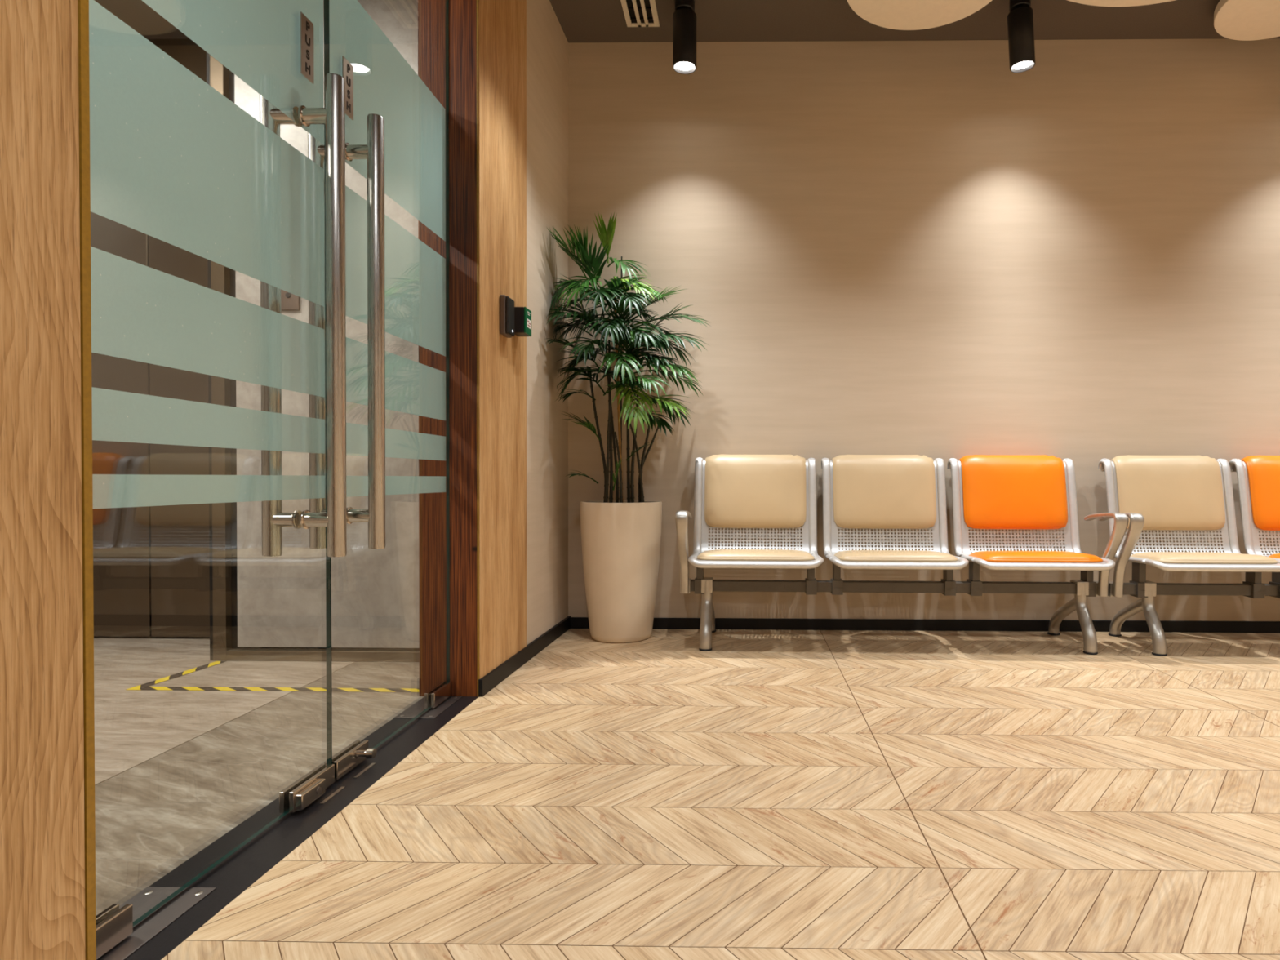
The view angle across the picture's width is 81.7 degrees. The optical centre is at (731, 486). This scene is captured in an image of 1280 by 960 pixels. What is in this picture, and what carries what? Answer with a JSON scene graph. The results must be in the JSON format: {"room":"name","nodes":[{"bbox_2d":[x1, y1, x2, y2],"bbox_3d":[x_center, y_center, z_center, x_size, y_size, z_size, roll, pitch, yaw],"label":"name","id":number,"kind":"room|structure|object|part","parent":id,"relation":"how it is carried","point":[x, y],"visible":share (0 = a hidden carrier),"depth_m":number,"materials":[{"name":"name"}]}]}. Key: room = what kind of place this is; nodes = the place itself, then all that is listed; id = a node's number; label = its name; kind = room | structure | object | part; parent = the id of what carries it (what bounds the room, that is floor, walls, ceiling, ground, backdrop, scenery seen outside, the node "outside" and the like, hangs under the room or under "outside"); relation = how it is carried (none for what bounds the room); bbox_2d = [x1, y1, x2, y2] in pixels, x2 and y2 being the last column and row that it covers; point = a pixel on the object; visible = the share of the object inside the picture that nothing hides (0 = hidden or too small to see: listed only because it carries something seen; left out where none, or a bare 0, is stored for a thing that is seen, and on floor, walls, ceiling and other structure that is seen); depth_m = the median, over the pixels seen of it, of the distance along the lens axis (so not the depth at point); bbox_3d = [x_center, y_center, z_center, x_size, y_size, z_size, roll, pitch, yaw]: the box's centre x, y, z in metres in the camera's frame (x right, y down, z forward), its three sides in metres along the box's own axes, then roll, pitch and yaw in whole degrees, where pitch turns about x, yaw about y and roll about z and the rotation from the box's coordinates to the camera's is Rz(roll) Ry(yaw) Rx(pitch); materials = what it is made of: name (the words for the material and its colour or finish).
{"room":"waiting room","nodes":[
{"label":"waiting room","id":0,"kind":"room"},
{"bbox_2d":[0,0,85,959],"bbox_3d":[-1.107,-0.756,-0.753,0.225,3.163,3.678,0,1,1],"label":"wall","id":1,"kind":"structure","parent":0,"point":[42,842],"depth_m":1.03,"materials":[{"name":"brown wood"}]},
{"bbox_2d":[77,0,96,959],"bbox_3d":[-0.981,-0.778,1.095,0.029,3.163,0.014,0,1,1],"label":"trim","id":2,"kind":"structure","parent":1,"relation":"attached to","point":[83,5],"depth_m":1.10,"materials":[{"name":"brown wood"}]},
{"bbox_2d":[88,0,346,959],"bbox_3d":[-1.069,-0.573,1.522,0.206,2.727,0.825,0,1,1],"label":"door","id":3,"kind":"structure","parent":1,"relation":"in","point":[174,161],"depth_m":1.57,"materials":[{"name":"clear glass"}]},
{"bbox_3d":[-1.147,-0.421,1.824,0.043,1.186,0.043,0,1,1],"label":"pull handle","id":4,"kind":"part","parent":3,"relation":"part of","materials":[{"name":"silver metal"}]},
{"bbox_3d":[-1.060,-1.095,1.831,0.003,0.150,0.052,0,1,1],"label":"push plate","id":5,"kind":"part","parent":3,"relation":"part of","materials":[{"name":"beige"}]},
{"bbox_3d":[-0.984,-0.420,1.821,0.043,1.186,0.043,0,1,1],"label":"pull handle","id":6,"kind":"part","parent":3,"relation":"part of","materials":[{"name":"silver metal"}]},
{"bbox_2d":[124,696,478,959],"bbox_3d":[-1.059,0.819,1.884,0.200,0.050,1.724,0,1,1],"label":"door threshold","id":7,"kind":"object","parent":1,"relation":"attached to","point":[244,867],"depth_m":1.66,"materials":[{"name":"black metal"}]},
{"bbox_2d":[96,886,216,959],"bbox_3d":[-1.097,0.798,1.308,0.139,0.003,0.302,0,1,1],"label":"floor plate","id":8,"kind":"object","parent":7,"relation":"on","point":[149,897],"visible":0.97,"depth_m":1.38,"materials":[{"name":"grey metal"}]},
{"bbox_2d":[320,786,345,804],"bbox_3d":[-1.026,0.792,1.886,0.010,0.002,0.100,0,1,1],"label":"strike plate","id":9,"kind":"object","parent":7,"relation":"on","point":[341,788],"visible":1,"depth_m":1.88,"materials":[{"name":"beige"}]},
{"bbox_2d":[353,763,375,777],"bbox_3d":[-1.024,0.791,2.046,0.010,0.002,0.100,0,1,1],"label":"strike plate","id":10,"kind":"object","parent":7,"relation":"on","point":[369,766],"visible":1,"depth_m":2.04,"materials":[{"name":"beige"}]},
{"bbox_2d":[394,696,462,718],"bbox_3d":[-1.077,0.783,2.614,0.139,0.003,0.250,0,1,1],"label":"floor plate","id":11,"kind":"object","parent":7,"relation":"on","point":[417,708],"visible":0.77,"depth_m":2.57,"materials":[{"name":"grey metal"}]},
{"bbox_2d":[94,0,188,39],"bbox_3d":[-3.081,-2.243,1.121,3.790,0.080,6.200,0,1,1],"label":"ceiling","id":12,"kind":"structure","parent":0,"point":[135,14],"depth_m":3.50,"materials":[{"name":"beige paint"}]},
{"bbox_2d":[93,635,209,638],"bbox_3d":[-3.616,-0.737,3.763,2.648,3.000,0.090,0,1,1],"label":"wall","id":13,"kind":"structure","parent":0,"point":[94,636],"depth_m":3.73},
{"bbox_2d":[90,38,209,636],"bbox_3d":[-3.327,-0.735,3.697,2.028,3.000,0.032,0,1,1],"label":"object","id":14,"kind":"structure","parent":13,"relation":"in","point":[151,564],"depth_m":3.69,"materials":[{"name":"brown metal"}]},
{"bbox_3d":[-3.239,-0.541,3.699,0.616,2.588,0.030,0,1,1],"label":"panel","id":15,"kind":"part","parent":14,"relation":"part of","materials":[{"name":"clear glass"}]},
{"bbox_3d":[-2.620,-0.539,3.690,0.605,2.588,0.030,0,1,1],"label":"panel","id":16,"kind":"part","parent":14,"relation":"part of","materials":[{"name":"brown metal"}]},
{"bbox_2d":[206,52,213,660],"bbox_3d":[-2.308,-0.730,3.507,0.016,3.000,0.521,0,1,1],"label":"trim","id":17,"kind":"structure","parent":13,"relation":"attached to","point":[207,54],"depth_m":3.26,"materials":[{"name":"grey metal"}]},
{"bbox_2d":[93,637,424,915],"bbox_3d":[-3.078,0.822,1.158,3.815,0.050,6.200,0,1,1],"label":"floor","id":18,"kind":"structure","parent":0,"point":[151,817],"depth_m":2.31,"materials":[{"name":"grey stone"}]},
{"bbox_2d":[126,661,419,692],"bbox_3d":[-1.744,0.776,3.021,1.153,0.001,0.438,0,1,1],"label":"tape","id":19,"kind":"object","parent":18,"relation":"on","point":[144,686],"visible":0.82,"depth_m":2.83,"materials":[{"name":"yellow plastic"}]},
{"bbox_2d":[228,69,418,649],"bbox_3d":[-1.728,-0.726,3.301,1.142,3.000,0.065,0,1,1],"label":"wall","id":20,"kind":"structure","parent":0,"point":[231,75],"depth_m":3.29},
{"bbox_2d":[209,54,419,662],"bbox_3d":[-1.730,-0.724,3.263,1.146,3.002,0.062,0,1,1],"label":"trim","id":21,"kind":"structure","parent":20,"relation":"attached to","point":[223,651],"depth_m":3.25,"materials":[{"name":"brown metal"}]},
{"bbox_2d":[234,0,418,648],"bbox_3d":[-1.677,-0.756,3.255,1.039,2.938,0.034,0,1,1],"label":"wall","id":22,"kind":"structure","parent":0,"point":[282,599],"depth_m":3.25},
{"bbox_2d":[280,288,299,310],"bbox_3d":[-1.956,-0.893,3.237,0.093,0.225,0.020,0,1,1],"label":"panel","id":23,"kind":"object","parent":22,"relation":"attached to","point":[289,301],"visible":0.42,"depth_m":3.23,"materials":[{"name":"grey metal"}]},
{"bbox_2d":[526,0,568,644],"bbox_3d":[-1.025,-0.816,3.375,0.260,3.183,1.264,0,1,1],"label":"wall","id":24,"kind":"structure","parent":0,"point":[547,43],"depth_m":3.56,"materials":[{"name":"beige paint"}]},
{"bbox_2d":[307,0,452,780],"bbox_3d":[-1.057,-0.583,2.331,0.206,2.727,0.785,0,1,1],"label":"door","id":25,"kind":"structure","parent":24,"relation":"in","point":[397,131],"depth_m":2.27,"materials":[{"name":"clear glass"}]},
{"bbox_3d":[-1.143,-0.423,2.024,0.043,1.186,0.043,0,1,1],"label":"pull handle","id":26,"kind":"part","parent":25,"relation":"part of","materials":[{"name":"silver metal"}]},
{"bbox_3d":[-1.058,-1.097,2.019,0.003,0.150,0.052,0,1,1],"label":"push plate","id":27,"kind":"part","parent":25,"relation":"part of","materials":[{"name":"beige"}]},
{"bbox_3d":[-0.981,-0.423,2.021,0.043,1.186,0.043,0,1,1],"label":"pull handle","id":28,"kind":"part","parent":25,"relation":"part of","materials":[{"name":"silver metal"}]},
{"bbox_2d":[417,0,477,696],"bbox_3d":[-1.056,-0.798,2.734,0.219,3.163,0.022,0,1,1],"label":"trim","id":29,"kind":"structure","parent":24,"relation":"attached to","point":[431,13],"depth_m":2.73,"materials":[{"name":"red wood"}]},
{"bbox_2d":[476,0,479,696],"bbox_3d":[-0.943,-0.798,2.730,0.007,3.163,0.022,0,1,1],"label":"trim","id":30,"kind":"structure","parent":24,"relation":"attached to","point":[477,232],"depth_m":2.72,"materials":[{"name":"brown wood"}]},
{"bbox_2d":[478,0,526,679],"bbox_3d":[-0.927,-0.801,2.991,0.005,3.163,0.539,0,1,2],"label":"wood wall panel","id":31,"kind":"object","parent":24,"relation":"attached to","point":[502,24],"depth_m":2.95,"materials":[{"name":"brown wood"}]},
{"bbox_2d":[499,294,514,337],"bbox_3d":[-0.907,-0.689,2.966,0.036,0.156,0.090,0,1,1],"label":"card reader","id":32,"kind":"object","parent":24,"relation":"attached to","point":[506,304],"visible":1,"depth_m":2.93,"materials":[{"name":"grey plastic"}]},
{"bbox_2d":[514,306,531,336],"bbox_3d":[-0.889,-0.699,3.104,0.062,0.108,0.087,0,1,1],"label":"box","id":33,"kind":"object","parent":24,"relation":"attached to","point":[522,315],"visible":0.95,"depth_m":3.06,"materials":[{"name":"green plastic"}]},
{"bbox_3d":[-0.860,-0.691,3.104,0.001,0.036,0.053,0,1,1],"label":"label panel","id":34,"kind":"part","parent":33,"relation":"part of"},
{"bbox_2d":[478,616,570,697],"bbox_3d":[-0.912,0.743,3.372,0.016,0.066,1.274,0,1,2],"label":"baseboard","id":35,"kind":"structure","parent":24,"relation":"attached to","point":[487,682],"depth_m":3.17,"materials":[{"name":"black"}]},
{"bbox_2d":[160,628,1279,959],"bbox_3d":[1.814,0.817,0.712,5.590,0.001,7.031,0,1,1],"label":"floor","id":36,"kind":"structure","parent":0,"point":[760,794],"depth_m":1.81,"materials":[{"name":"brown wood"}]},
{"bbox_2d":[546,211,710,643],"bbox_3d":[-0.494,-0.308,3.642,0.794,2.163,0.655,0,1,1],"label":"potted palm","id":37,"kind":"object","parent":36,"relation":"on","point":[620,539],"visible":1,"depth_m":3.61,"materials":[{"name":"plant"}]},
{"bbox_2d":[580,500,662,643],"bbox_3d":[-0.568,0.423,3.767,0.416,0.698,0.416,0,1,1],"label":"pot","id":38,"kind":"object","parent":37,"relation":"attached to","point":[620,540],"depth_m":3.61,"materials":[{"name":"beige ceramic"}]},
{"bbox_2d":[675,453,1128,654],"bbox_3d":[0.776,0.305,3.644,2.066,0.946,0.586,0,1,1],"label":"bench","id":39,"kind":"object","parent":36,"relation":"on","point":[990,492],"visible":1,"depth_m":3.77,"materials":[{"name":"grey metal"}]},
{"bbox_3d":[-0.230,0.315,3.550,0.060,0.411,0.346,0,1,1],"label":"armrest","id":40,"kind":"part","parent":39,"relation":"part of","materials":[{"name":"metal"}]},
{"bbox_2d":[704,453,806,528],"bbox_3d":[0.123,0.019,3.865,0.528,0.384,0.170,0,1,1],"label":"cushion","id":41,"kind":"object","parent":39,"relation":"on","point":[741,491],"depth_m":3.80,"materials":[{"name":"beige leather"}]},
{"bbox_3d":[0.117,0.110,3.655,0.638,0.526,0.578,0,1,1],"label":"seat","id":42,"kind":"part","parent":39,"relation":"part of","materials":[{"name":"beige leather"}]},
{"bbox_2d":[697,549,814,560],"bbox_3d":[0.114,0.326,3.570,0.556,0.043,0.303,0,1,1],"label":"seat cushion","id":43,"kind":"object","parent":39,"relation":"on","point":[713,554],"depth_m":3.43,"materials":[{"name":"beige leather"}]},
{"bbox_2d":[831,454,936,528],"bbox_3d":[0.792,0.021,3.848,0.528,0.384,0.170,0,1,1],"label":"cushion","id":44,"kind":"object","parent":39,"relation":"on","point":[869,491],"depth_m":3.79,"materials":[{"name":"beige leather"}]},
{"bbox_3d":[0.787,0.112,3.638,0.638,0.526,0.578,0,1,1],"label":"seat","id":45,"kind":"part","parent":39,"relation":"part of","materials":[{"name":"beige leather"}]},
{"bbox_2d":[834,550,957,561],"bbox_3d":[0.784,0.328,3.553,0.556,0.043,0.303,0,1,1],"label":"seat cushion","id":46,"kind":"object","parent":39,"relation":"on","point":[846,555],"depth_m":3.42,"materials":[{"name":"beige leather"}]},
{"bbox_2d":[959,454,1067,528],"bbox_3d":[1.462,0.024,3.831,0.528,0.384,0.170,0,1,1],"label":"cushion","id":47,"kind":"object","parent":39,"relation":"on","point":[997,491],"depth_m":3.77,"materials":[{"name":"orange leather"}]},
{"bbox_3d":[1.456,0.114,3.621,0.638,0.526,0.578,0,1,1],"label":"seat","id":48,"kind":"part","parent":39,"relation":"part of","materials":[{"name":"orange leather"}]},
{"bbox_2d":[968,551,1102,562],"bbox_3d":[1.454,0.330,3.536,0.556,0.043,0.303,0,1,1],"label":"seat cushion","id":49,"kind":"object","parent":39,"relation":"on","point":[988,556],"depth_m":3.40,"materials":[{"name":"orange leather"}]},
{"bbox_3d":[1.776,0.321,3.499,0.060,0.411,0.346,0,1,1],"label":"armrest","id":50,"kind":"part","parent":39,"relation":"part of","materials":[{"name":"metal"}]},
{"bbox_2d":[1097,454,1279,656],"bbox_3d":[2.872,0.312,3.575,2.123,0.946,0.586,0,1,1],"label":"bench","id":51,"kind":"object","parent":36,"relation":"on","point":[1188,493],"visible":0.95,"depth_m":3.72,"materials":[{"name":"beige leather"}]},
{"bbox_3d":[1.838,0.322,3.481,0.060,0.411,0.346,0,1,1],"label":"armrest","id":52,"kind":"part","parent":51,"relation":"part of","materials":[{"name":"metal"}]},
{"bbox_2d":[1111,454,1225,529],"bbox_3d":[2.247,0.026,3.796,0.528,0.384,0.170,0,1,1],"label":"cushion","id":53,"kind":"object","parent":51,"relation":"on","point":[1171,492],"depth_m":3.74,"materials":[{"name":"beige leather"}]},
{"bbox_3d":[2.241,0.117,3.586,0.638,0.526,0.578,0,1,1],"label":"seat","id":54,"kind":"part","parent":51,"relation":"part of","materials":[{"name":"beige leather"}]},
{"bbox_2d":[1130,551,1277,564],"bbox_3d":[2.238,0.333,3.500,0.556,0.043,0.303,0,1,1],"label":"seat cushion","id":55,"kind":"object","parent":51,"relation":"on","point":[1166,557],"depth_m":3.37,"materials":[{"name":"beige leather"}]},
{"bbox_3d":[2.911,0.119,3.568,0.638,0.526,0.578,0,1,1],"label":"seat","id":56,"kind":"part","parent":51,"relation":"part of","materials":[{"name":"orange leather"}]},
{"bbox_2d":[1240,455,1279,530],"bbox_3d":[2.917,0.029,3.779,0.528,0.384,0.170,0,1,1],"label":"cushion","id":57,"kind":"object","parent":51,"relation":"on","point":[1262,473],"depth_m":3.73,"materials":[{"name":"orange leather"}]},
{"bbox_2d":[1268,553,1279,558],"bbox_3d":[2.908,0.335,3.483,0.556,0.043,0.303,0,1,1],"label":"seat cushion","id":58,"kind":"object","parent":51,"relation":"on","point":[1277,555],"depth_m":3.57,"materials":[{"name":"orange leather"}]},
{"bbox_2d":[549,0,1279,42],"bbox_3d":[1.875,-2.386,0.692,5.687,0.080,6.900,0,1,1],"label":"ceiling","id":59,"kind":"structure","parent":0,"point":[580,20],"depth_m":3.77,"materials":[{"name":"brown paint"}]},
{"bbox_2d":[620,0,659,26],"bbox_3d":[-0.464,-2.380,3.416,0.168,0.012,0.755,0,1,1],"label":"ceiling vent","id":60,"kind":"object","parent":59,"relation":"in","point":[642,13],"visible":1,"depth_m":3.69,"materials":[{"name":"white paint"}]},
{"bbox_2d":[672,0,696,74],"bbox_3d":[-0.231,-2.217,3.577,0.116,0.342,0.116,0,1,1],"label":"ceiling spotlight","id":61,"kind":"object","parent":59,"relation":"attached to","point":[684,16],"visible":1,"depth_m":3.53,"materials":[{"name":"black metal"}]},
{"bbox_2d":[847,0,991,30],"bbox_3d":[0.875,-2.324,3.284,0.732,0.113,0.732,0,1,1],"label":"ceiling disc","id":62,"kind":"object","parent":59,"relation":"hanging from","point":[900,15],"visible":1,"depth_m":3.50,"materials":[{"name":"beige paint"}]},
{"bbox_2d":[1007,0,1035,72],"bbox_3d":[1.403,-2.210,3.557,0.133,0.346,0.125,0,1,1],"label":"ceiling spotlight","id":63,"kind":"object","parent":59,"relation":"attached to","point":[1020,16],"visible":1,"depth_m":3.51,"materials":[{"name":"black metal"}]},
{"bbox_2d":[1067,0,1174,6],"bbox_3d":[1.810,-2.315,2.764,1.400,0.113,1.400,0,1,1],"label":"ceiling disc","id":64,"kind":"object","parent":59,"relation":"hanging from","point":[1092,2],"visible":1,"depth_m":3.43,"materials":[{"name":"beige paint"}]},
{"bbox_2d":[1213,0,1279,40],"bbox_3d":[2.612,-2.321,3.428,0.600,0.113,0.600,0,1,1],"label":"ceiling disc","id":65,"kind":"object","parent":59,"relation":"hanging from","point":[1234,20],"visible":1,"depth_m":3.55,"materials":[{"name":"beige paint"}]},
{"bbox_2d":[568,38,1279,621],"bbox_3d":[1.761,-0.816,4.073,5.810,3.183,0.282,0,1,1],"label":"wall","id":66,"kind":"structure","parent":0,"point":[933,249],"depth_m":3.94,"materials":[{"name":"beige paint"}]},
{"bbox_2d":[570,617,1279,632],"bbox_3d":[1.879,0.748,3.944,5.560,0.060,0.014,0,1,1],"label":"baseboard","id":67,"kind":"structure","parent":66,"relation":"attached to","point":[909,624],"depth_m":3.95,"materials":[{"name":"black"}]}
]}

